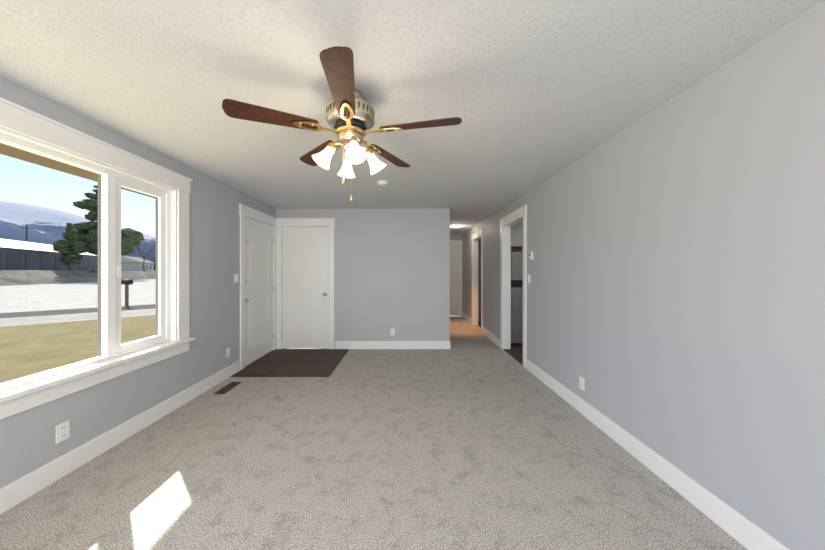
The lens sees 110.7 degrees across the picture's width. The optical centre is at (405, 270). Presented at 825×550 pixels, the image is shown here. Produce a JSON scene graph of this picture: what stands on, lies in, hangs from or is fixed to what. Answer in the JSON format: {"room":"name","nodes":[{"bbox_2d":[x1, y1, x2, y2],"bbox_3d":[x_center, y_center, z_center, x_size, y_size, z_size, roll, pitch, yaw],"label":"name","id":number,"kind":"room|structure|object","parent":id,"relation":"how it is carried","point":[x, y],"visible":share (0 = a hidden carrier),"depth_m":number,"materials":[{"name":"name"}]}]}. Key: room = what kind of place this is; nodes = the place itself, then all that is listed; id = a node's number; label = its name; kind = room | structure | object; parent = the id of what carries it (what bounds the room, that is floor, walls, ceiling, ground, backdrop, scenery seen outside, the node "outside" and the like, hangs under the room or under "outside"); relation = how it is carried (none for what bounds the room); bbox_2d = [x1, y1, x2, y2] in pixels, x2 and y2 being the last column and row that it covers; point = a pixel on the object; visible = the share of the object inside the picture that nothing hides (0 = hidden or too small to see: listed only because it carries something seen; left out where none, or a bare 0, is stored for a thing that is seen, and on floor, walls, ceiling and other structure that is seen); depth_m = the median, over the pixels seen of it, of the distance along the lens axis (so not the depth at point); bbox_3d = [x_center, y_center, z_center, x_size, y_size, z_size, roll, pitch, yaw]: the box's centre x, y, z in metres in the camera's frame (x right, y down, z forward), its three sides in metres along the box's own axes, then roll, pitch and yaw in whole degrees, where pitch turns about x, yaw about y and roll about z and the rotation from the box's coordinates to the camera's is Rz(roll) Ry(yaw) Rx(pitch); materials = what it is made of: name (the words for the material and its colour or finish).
{"room":"empty living room","nodes":[
{"label":"empty living room","id":0,"kind":"room"},
{"bbox_2d":[0,77,275,487],"bbox_3d":[-2.341,0.135,1.560,0.150,2.440,7.020,0,0,0],"label":"wall","id":1,"kind":"structure","parent":0,"point":[28,444],"depth_m":2.66,"materials":[{"name":"grey paint"}]},
{"bbox_2d":[56,420,69,443],"bbox_3d":[-2.262,1.060,1.880,0.009,0.116,0.072,0,0,0],"label":"electrical outlet","id":2,"kind":"object","parent":1,"relation":"attached to","point":[62,431],"visible":1,"depth_m":1.88,"materials":[{"name":"white plastic"}]},
{"bbox_2d":[0,97,195,419],"bbox_3d":[-2.304,-0.067,1.570,0.195,1.783,2.840,0,0,0],"label":"window unit","id":3,"kind":"structure","parent":1,"relation":"in","point":[94,271],"depth_m":2.05,"materials":[{"name":"white plastic"}]},
{"bbox_2d":[0,361,239,514],"bbox_3d":[-2.259,1.284,1.587,0.015,0.142,6.775,0,0,0],"label":"baseboard","id":4,"kind":"structure","parent":1,"relation":"attached to","point":[20,490],"depth_m":2.07,"materials":[{"name":"white wood"}]},
{"bbox_2d":[226,347,229,357],"bbox_3d":[-2.262,1.035,3.630,0.009,0.116,0.072,0,0,0],"label":"electrical outlet","id":5,"kind":"object","parent":1,"relation":"attached to","point":[227,352],"visible":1,"depth_m":3.61,"materials":[{"name":"white plastic"}]},
{"bbox_2d":[234,274,237,282],"bbox_3d":[-2.258,0.095,3.800,0.016,0.116,0.085,0,0,0],"label":"light switch","id":6,"kind":"object","parent":1,"relation":"attached to","point":[235,278],"visible":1,"depth_m":3.78,"materials":[{"name":"white plastic"}]},
{"bbox_2d":[239,204,276,369],"bbox_3d":[-2.324,0.221,4.420,0.184,2.268,1.122,0,0,0],"label":"door frame","id":7,"kind":"structure","parent":1,"relation":"attached to","point":[250,213],"depth_m":3.97,"materials":[{"name":"white wood"}]},
{"bbox_2d":[244,217,273,365],"bbox_3d":[-2.266,0.290,4.401,0.092,2.110,0.932,0,0,0],"label":"entry door","id":8,"kind":"structure","parent":1,"relation":"in","point":[259,289],"depth_m":4.38,"materials":[{"name":"white wood"}]},
{"bbox_2d":[230,349,348,376],"bbox_3d":[-1.623,1.353,4.295,1.286,0.004,1.310,0,0,0],"label":"floor","id":9,"kind":"structure","parent":0,"point":[300,363],"depth_m":4.14,"materials":[{"name":"brown wood"}]},
{"bbox_2d":[276,209,449,348],"bbox_3d":[-0.754,0.135,5.010,3.024,2.440,0.120,0,0,0],"label":"wall","id":10,"kind":"structure","parent":0,"point":[391,268],"depth_m":4.95,"materials":[{"name":"grey paint"}]},
{"bbox_2d":[282,227,328,348],"bbox_3d":[-1.748,0.290,4.928,0.817,2.110,0.108,0,0,0],"label":"closet door","id":11,"kind":"structure","parent":10,"relation":"in","point":[305,287],"depth_m":4.95,"materials":[{"name":"white wood"}]},
{"bbox_2d":[276,218,335,348],"bbox_3d":[-1.745,0.221,4.993,1.052,2.268,0.154,0,0,0],"label":"trim","id":12,"kind":"structure","parent":10,"relation":"attached to","point":[305,222],"depth_m":4.93,"materials":[{"name":"white wood"}]},
{"bbox_2d":[335,341,449,348],"bbox_3d":[-0.234,1.284,4.942,1.983,0.142,0.015,0,0,0],"label":"baseboard","id":13,"kind":"structure","parent":10,"relation":"attached to","point":[392,344],"depth_m":4.93,"materials":[{"name":"white wood"}]},
{"bbox_2d":[0,316,747,549],"bbox_3d":[-0.310,1.415,3.925,4.211,0.120,11.750,0,0,0],"label":"floor","id":14,"kind":"structure","parent":0,"point":[473,437],"depth_m":1.88,"materials":[{"name":"grey carpet"}]},
{"bbox_2d":[213,382,240,393],"bbox_3d":[-2.060,1.352,3.300,0.120,0.006,0.330,0,0,0],"label":"floor vent","id":15,"kind":"object","parent":14,"relation":"in","point":[227,388],"visible":1,"depth_m":3.27,"materials":[{"name":"brown metal"}]},
{"bbox_2d":[0,0,823,234],"bbox_3d":[1.152,-1.145,3.925,7.136,0.120,11.750,0,0,0],"label":"ceiling","id":16,"kind":"structure","parent":0,"point":[531,94],"depth_m":1.58,"materials":[{"name":"white paint"}]},
{"bbox_2d":[222,46,461,200],"bbox_3d":[-0.322,-0.747,1.714,1.280,0.676,1.263,0,0,0],"label":"ceiling fan","id":17,"kind":"object","parent":16,"relation":"hanging from","point":[350,114],"visible":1,"depth_m":1.63,"materials":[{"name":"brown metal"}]},
{"bbox_2d":[377,180,388,185],"bbox_3d":[-0.280,-1.065,3.470,0.136,0.040,0.136,0,0,0],"label":"smoke detector","id":18,"kind":"object","parent":16,"relation":"attached to","point":[382,182],"visible":0.98,"depth_m":3.43,"materials":[{"name":"white plastic"}]},
{"bbox_2d":[450,235,461,239],"bbox_3d":[1.216,0.135,8.560,0.917,2.440,0.120,0,0,0],"label":"wall","id":19,"kind":"structure","parent":0,"point":[455,237],"depth_m":8.50,"materials":[{"name":"grey paint"}]},
{"bbox_2d":[450,245,459,315],"bbox_3d":[1.225,0.290,8.512,0.784,2.114,0.108,0,0,0],"label":"door","id":20,"kind":"structure","parent":19,"relation":"in","point":[454,280],"depth_m":8.53,"materials":[{"name":"white wood"}]},
{"bbox_2d":[450,240,461,316],"bbox_3d":[1.225,0.221,8.543,1.022,2.268,0.154,0,0,0],"label":"door frame","id":21,"kind":"structure","parent":19,"relation":"attached to","point":[455,242],"depth_m":8.48,"materials":[{"name":"white wood"}]},
{"bbox_2d":[479,239,480,321],"bbox_3d":[2.598,0.135,7.660,1.605,2.440,0.120,0,0,0],"label":"wall","id":22,"kind":"structure","parent":0,"point":[480,280],"depth_m":7.60,"materials":[{"name":"grey paint"}]},
{"bbox_2d":[478,322,522,364],"bbox_3d":[3.197,1.413,5.310,3.045,0.124,4.820,0,0,0],"label":"floor","id":23,"kind":"structure","parent":0,"point":[515,352],"depth_m":4.72,"materials":[{"name":"brown wood"}]},
{"bbox_2d":[511,252,522,345],"bbox_3d":[2.200,0.505,5.443,0.750,1.700,0.754,0,0,0],"label":"fridge","id":24,"kind":"object","parent":23,"relation":"on","point":[516,298],"visible":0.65,"depth_m":5.12,"materials":[{"name":"silver metal"}]},
{"bbox_2d":[511,249,522,251],"bbox_3d":[3.197,0.135,6.010,2.805,2.440,0.120,0,0,0],"label":"wall","id":25,"kind":"structure","parent":0,"point":[516,250],"depth_m":5.95,"materials":[{"name":"grey paint"}]},
{"bbox_2d":[511,222,522,248],"bbox_3d":[2.220,-0.765,5.690,0.850,0.600,0.520,0,0,0],"label":"upper cabinet","id":26,"kind":"object","parent":25,"relation":"attached to","point":[516,236],"visible":0.19,"depth_m":5.43,"materials":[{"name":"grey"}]},
{"bbox_2d":[462,0,824,549],"bbox_3d":[1.735,0.135,3.335,0.120,2.440,10.570,0,0,0],"label":"wall","id":27,"kind":"structure","parent":0,"point":[676,292],"depth_m":1.57,"materials":[{"name":"grey paint"}]},
{"bbox_2d":[471,229,482,332],"bbox_3d":[1.735,0.221,6.710,0.188,2.268,1.052,0,0,0],"label":"door frame","id":28,"kind":"structure","parent":27,"relation":"attached to","point":[477,236],"depth_m":7.12,"materials":[{"name":"white wood"}]},
{"bbox_2d":[499,205,526,367],"bbox_3d":[1.735,0.221,4.490,0.188,2.268,1.112,0,0,0],"label":"door frame","id":29,"kind":"structure","parent":27,"relation":"attached to","point":[515,217],"depth_m":4.93,"materials":[{"name":"white wood"}]},
{"bbox_2d":[529,251,532,259],"bbox_3d":[1.663,-0.205,3.800,0.023,0.110,0.085,0,0,0],"label":"light switch","id":30,"kind":"object","parent":27,"relation":"attached to","point":[531,255],"visible":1,"depth_m":3.78,"materials":[{"name":"white plastic"}]},
{"bbox_2d":[579,376,584,390],"bbox_3d":[1.671,1.070,2.710,0.009,0.116,0.072,0,0,0],"label":"electrical outlet","id":31,"kind":"object","parent":27,"relation":"attached to","point":[581,383],"visible":1,"depth_m":2.71,"materials":[{"name":"white plastic"}]},
{"bbox_2d":[462,312,789,549],"bbox_3d":[1.667,1.284,3.350,0.015,0.142,10.300,0,0,0],"label":"baseboard","id":32,"kind":"structure","parent":27,"relation":"attached to","point":[746,533],"depth_m":1.77,"materials":[{"name":"white wood"}]}
]}

